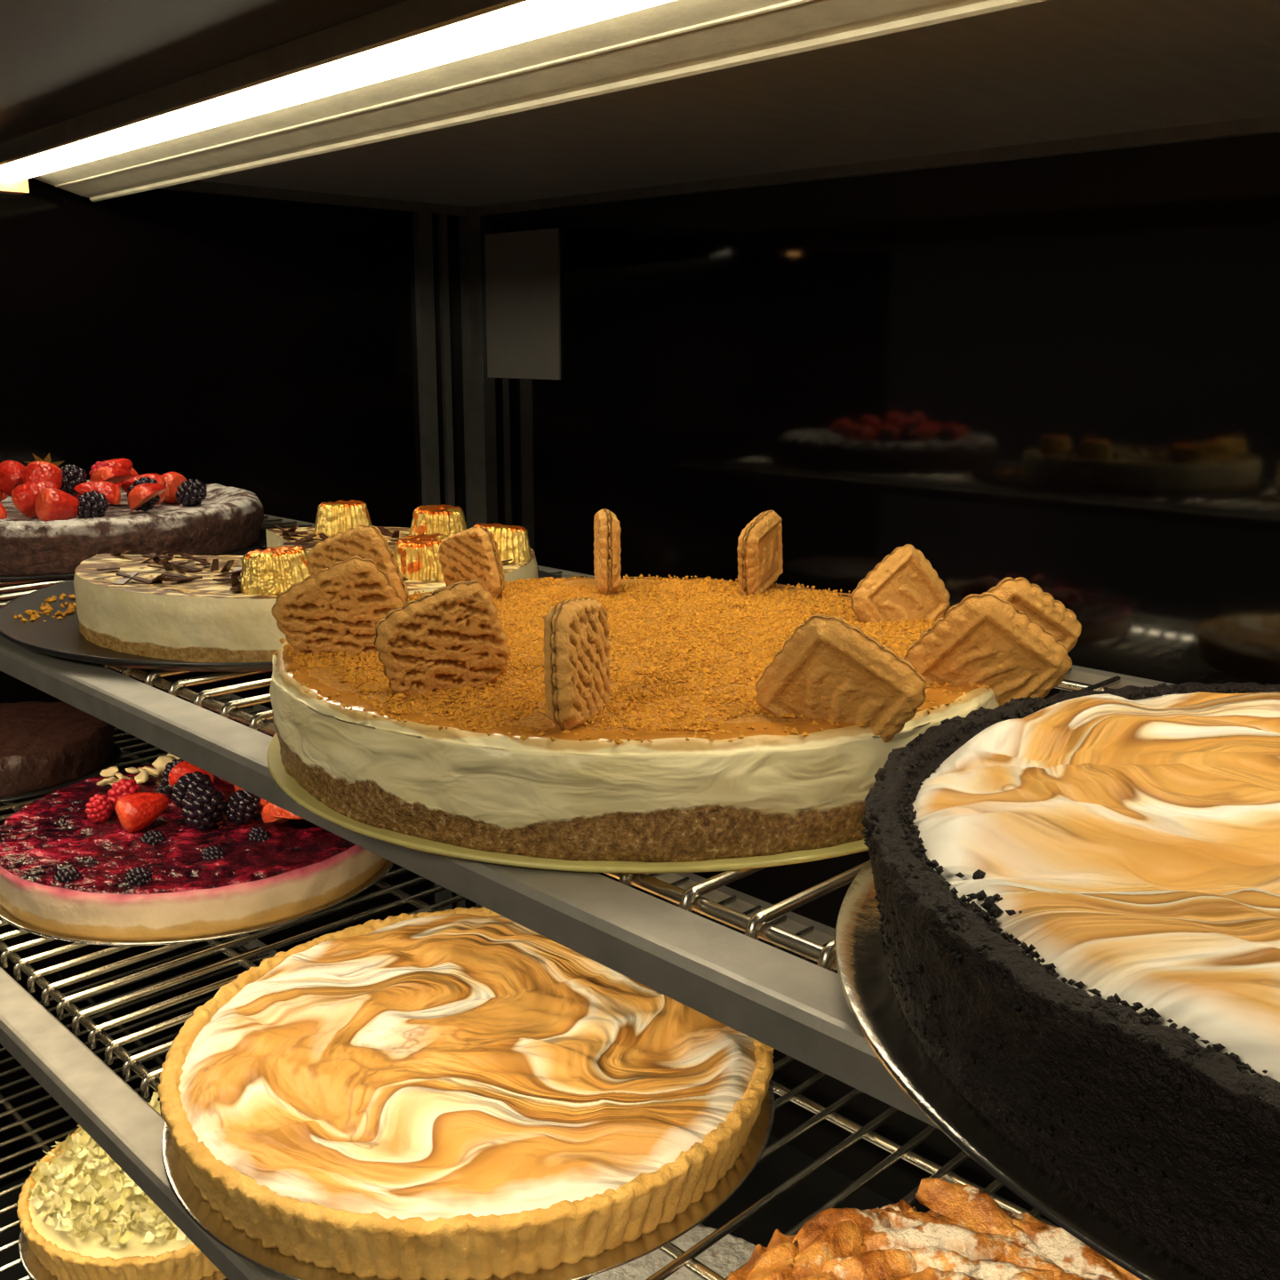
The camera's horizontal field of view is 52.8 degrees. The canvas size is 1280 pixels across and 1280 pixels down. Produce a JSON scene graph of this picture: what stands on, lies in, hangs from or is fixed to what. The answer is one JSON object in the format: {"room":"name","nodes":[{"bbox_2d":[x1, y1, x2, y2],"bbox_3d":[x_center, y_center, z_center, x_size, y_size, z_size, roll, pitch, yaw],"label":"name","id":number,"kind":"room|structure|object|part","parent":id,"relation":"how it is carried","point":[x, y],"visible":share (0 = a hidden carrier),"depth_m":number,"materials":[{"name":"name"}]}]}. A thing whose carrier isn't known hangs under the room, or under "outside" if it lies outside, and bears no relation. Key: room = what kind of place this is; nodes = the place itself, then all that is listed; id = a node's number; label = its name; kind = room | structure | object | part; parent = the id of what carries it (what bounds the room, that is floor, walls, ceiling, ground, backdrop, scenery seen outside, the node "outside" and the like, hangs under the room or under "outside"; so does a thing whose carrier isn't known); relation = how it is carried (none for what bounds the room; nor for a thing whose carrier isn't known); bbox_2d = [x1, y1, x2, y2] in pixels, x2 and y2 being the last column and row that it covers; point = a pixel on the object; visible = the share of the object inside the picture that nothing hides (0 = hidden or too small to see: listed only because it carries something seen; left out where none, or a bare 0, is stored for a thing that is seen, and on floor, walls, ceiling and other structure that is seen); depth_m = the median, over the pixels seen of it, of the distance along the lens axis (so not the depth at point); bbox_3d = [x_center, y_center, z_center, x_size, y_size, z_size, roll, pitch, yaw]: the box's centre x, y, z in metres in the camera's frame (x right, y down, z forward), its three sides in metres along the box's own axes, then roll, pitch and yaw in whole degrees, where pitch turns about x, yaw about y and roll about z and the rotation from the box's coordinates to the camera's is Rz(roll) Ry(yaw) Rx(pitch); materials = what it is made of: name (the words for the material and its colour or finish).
{"room":"food shop","nodes":[
{"label":"food shop","id":0,"kind":"room"},
{"bbox_2d":[0,177,476,1187],"bbox_3d":[-0.530,0.042,1.374,0.891,1.020,0.020,-12,18,-44],"label":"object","id":1,"kind":"structure","parent":0,"point":[265,348],"depth_m":1.37,"materials":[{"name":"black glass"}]},
{"bbox_2d":[0,933,705,1279],"bbox_3d":[0.107,0.543,0.621,0.460,0.015,2.070,-12,18,-44],"label":"wire shelf","id":2,"kind":"object","parent":1,"relation":"attached to","point":[255,944],"visible":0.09,"depth_m":1.24,"materials":[{"name":"metal"}]},
{"bbox_2d":[16,1091,227,1279],"bbox_3d":[-0.368,0.417,1.001,0.212,0.056,0.212,12,18,42],"label":"tart","id":3,"kind":"object","parent":2,"relation":"on","point":[81,1216],"visible":0.28,"depth_m":0.93,"materials":[{"name":"pastry"},{"name":"white chocolate"},{"name":"cream"}]},
{"bbox_3d":[-0.368,0.443,1.007,0.212,0.002,0.212,0,13,0],"label":"serving plate","id":4,"kind":"part","parent":3,"relation":"part of","materials":[{"name":"silver metal"}]},
{"bbox_3d":[0.107,0.544,0.621,0.460,0.014,2.070,-12,18,-44],"label":"rail","id":5,"kind":"part","parent":2,"relation":"part of","materials":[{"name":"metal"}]},
{"bbox_2d":[587,1224,756,1279],"bbox_3d":[0.008,0.465,0.825,0.250,0.046,0.250,-1,13,-4],"label":"cake","id":6,"kind":"object","parent":2,"relation":"on","point":[728,1254],"visible":0.25,"depth_m":0.89,"materials":[{"name":"cake"},{"name":"powdered sugar"}]},
{"bbox_2d":[0,693,1060,1279],"bbox_3d":[0.116,0.267,0.566,0.437,0.021,2.070,-12,18,-44],"label":"wire shelf","id":7,"kind":"object","parent":1,"relation":"attached to","point":[120,1121],"visible":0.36,"depth_m":0.69,"materials":[{"name":"metal"}]},
{"bbox_2d":[0,701,121,802],"bbox_3d":[-0.581,0.096,1.161,0.208,0.038,0.208,-1,13,-7],"label":"chocolate cake","id":8,"kind":"object","parent":7,"relation":"on","point":[45,748],"visible":0.95,"depth_m":1.13,"materials":[{"name":"food"}]},
{"bbox_3d":[-0.581,0.114,1.165,0.208,0.002,0.208,0,13,0],"label":"serving plate","id":9,"kind":"part","parent":8,"relation":"part of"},
{"bbox_2d":[0,752,394,945],"bbox_3d":[-0.326,0.130,0.954,0.292,0.067,0.292,-5,14,-23],"label":"cheesecake","id":10,"kind":"object","parent":7,"relation":"on","point":[167,851],"visible":0.78,"depth_m":0.87,"materials":[{"name":"cheesecake"},{"name":"berries"},{"name":"biscuit"}]},
{"bbox_3d":[-0.326,0.161,0.961,0.292,0.003,0.292,0,13,0],"label":"serving plate","id":11,"kind":"part","parent":10,"relation":"part of","materials":[{"name":"silver metal"}]},
{"bbox_2d":[157,906,775,1279],"bbox_3d":[-0.084,0.212,0.661,0.306,0.040,0.306,-8,15,-31],"label":"tart","id":12,"kind":"object","parent":7,"relation":"on","point":[458,1093],"visible":0.92,"depth_m":0.59,"materials":[{"name":"pastry"},{"name":"meringue"}]},
{"bbox_3d":[-0.084,0.231,0.665,0.306,0.002,0.306,0,13,0],"label":"serving plate","id":13,"kind":"part","parent":12,"relation":"part of","materials":[{"name":"silver metal"}]},
{"bbox_2d":[727,1177,1141,1279],"bbox_3d":[0.123,0.263,0.427,0.252,0.048,0.252,-12,18,-42],"label":"pastry","id":14,"kind":"object","parent":7,"relation":"on","point":[964,1234],"visible":0.93,"depth_m":0.49,"materials":[{"name":"brown food"}]},
{"bbox_2d":[0,514,1174,1129],"bbox_3d":[0.129,0.062,0.531,0.404,0.021,2.070,-12,18,-44],"label":"wire shelf","id":15,"kind":"object","parent":1,"relation":"attached to","point":[795,1006],"visible":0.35,"depth_m":0.41,"materials":[{"name":"metal"}]},
{"bbox_2d":[0,452,266,581],"bbox_3d":[-0.479,-0.118,1.071,0.330,0.082,0.330,-9,16,-34],"label":"chocolate cake","id":16,"kind":"object","parent":15,"relation":"on","point":[53,519],"visible":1,"depth_m":1.00,"materials":[{"name":"brown food"}]},
{"bbox_3d":[-0.480,-0.080,1.080,0.330,0.004,0.330,0,13,0],"label":"serving plate","id":17,"kind":"part","parent":16,"relation":"part of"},
{"bbox_2d":[0,499,560,671],"bbox_3d":[-0.220,-0.050,0.832,0.361,0.060,0.361,6,14,23],"label":"cheesecake","id":18,"kind":"object","parent":15,"relation":"on","point":[184,612],"visible":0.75,"depth_m":0.72,"materials":[{"name":"white food"}]},
{"bbox_2d":[240,545,311,594],"bbox_3d":[-0.198,-0.038,0.701,0.041,0.022,0.041,1,14,25],"label":"cup","id":19,"kind":"object","parent":18,"relation":"on","point":[269,571],"depth_m":0.69,"materials":[{"name":"gold metal"}]},
{"bbox_2d":[313,499,372,535],"bbox_3d":[-0.210,-0.086,0.911,0.042,0.022,0.041,4,14,23],"label":"cup","id":20,"kind":"object","parent":18,"relation":"on","point":[332,518],"depth_m":0.90,"materials":[{"name":"gold metal"}]},
{"bbox_2d":[393,532,448,580],"bbox_3d":[-0.124,-0.049,0.747,0.042,0.022,0.041,1,17,14],"label":"cup","id":21,"kind":"object","parent":18,"relation":"on","point":[417,557],"depth_m":0.73,"materials":[{"name":"gold metal"}]},
{"bbox_2d":[408,504,466,535],"bbox_3d":[-0.138,-0.080,0.886,0.041,0.022,0.042,13,19,32],"label":"cup","id":22,"kind":"object","parent":18,"relation":"on","point":[444,519],"depth_m":0.87,"materials":[{"name":"gold metal"}]},
{"bbox_2d":[473,523,532,564],"bbox_3d":[-0.087,-0.060,0.800,0.041,0.022,0.041,5,9,8],"label":"cup","id":23,"kind":"object","parent":18,"relation":"on","point":[514,548],"depth_m":0.79,"materials":[{"name":"gold metal"}]},
{"bbox_2d":[266,508,1081,873],"bbox_3d":[0.011,-0.001,0.566,0.340,0.085,0.318,0,13,0],"label":"cheesecake","id":24,"kind":"object","parent":15,"relation":"on","point":[607,722],"visible":0.99,"depth_m":0.46,"materials":[{"name":"food"}]},
{"bbox_2d":[834,681,1279,1279],"bbox_3d":[0.223,0.071,0.328,0.342,0.053,0.342,-5,14,-23],"label":"pie","id":25,"kind":"object","parent":15,"relation":"on","point":[1058,936],"visible":1,"depth_m":0.28,"materials":[{"name":"toasted meringue"},{"name":"dark chocolate cookie crust"}]},
{"bbox_3d":[0.223,0.093,0.333,0.342,0.008,0.342,0,13,0],"label":"pie plate","id":26,"kind":"part","parent":25,"relation":"part of","materials":[{"name":"silver metal"}]},
{"bbox_2d":[0,1134,895,1279],"bbox_3d":[0.210,0.723,0.766,0.931,0.030,2.125,-12,18,-44],"label":"floor","id":27,"kind":"structure","parent":0,"point":[807,1196],"depth_m":1.33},
{"bbox_2d":[0,0,1279,206],"bbox_3d":[0.216,-0.300,0.532,0.931,0.030,2.125,-12,18,-44],"label":"ceiling","id":28,"kind":"structure","parent":0,"point":[1051,70],"depth_m":0.84,"materials":[{"name":"metal"}]},
{"bbox_2d":[0,0,1050,201],"bbox_3d":[0.122,-0.250,0.448,0.111,0.032,2.013,-11,17,-41],"label":"recessed light","id":29,"kind":"object","parent":28,"relation":"in","point":[407,68],"visible":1,"depth_m":0.69,"materials":[{"name":"beige plastic"}]},
{"bbox_2d":[480,132,1279,1226],"bbox_3d":[0.536,0.141,0.963,0.020,1.020,2.125,-12,18,-44],"label":"glass panel","id":30,"kind":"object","parent":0,"point":[1060,374],"depth_m":1.15,"materials":[{"name":"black glass"}]},
{"bbox_2d":[484,227,560,379],"bbox_3d":[-0.139,-0.394,1.519,0.002,0.168,0.133,-12,18,-44],"label":"paper sign","id":31,"kind":"object","parent":30,"relation":"attached to","point":[523,268],"visible":1,"depth_m":1.51,"materials":[{"name":"white paper"}]},
{"bbox_2d":[159,114,1279,911],"bbox_3d":[0.213,0.212,0.649,0.891,1.020,2.085,-12,18,-44],"label":"trim","id":32,"kind":"structure","parent":30,"relation":"attached to","point":[468,216],"depth_m":1.51,"materials":[{"name":"metal"}]}
]}

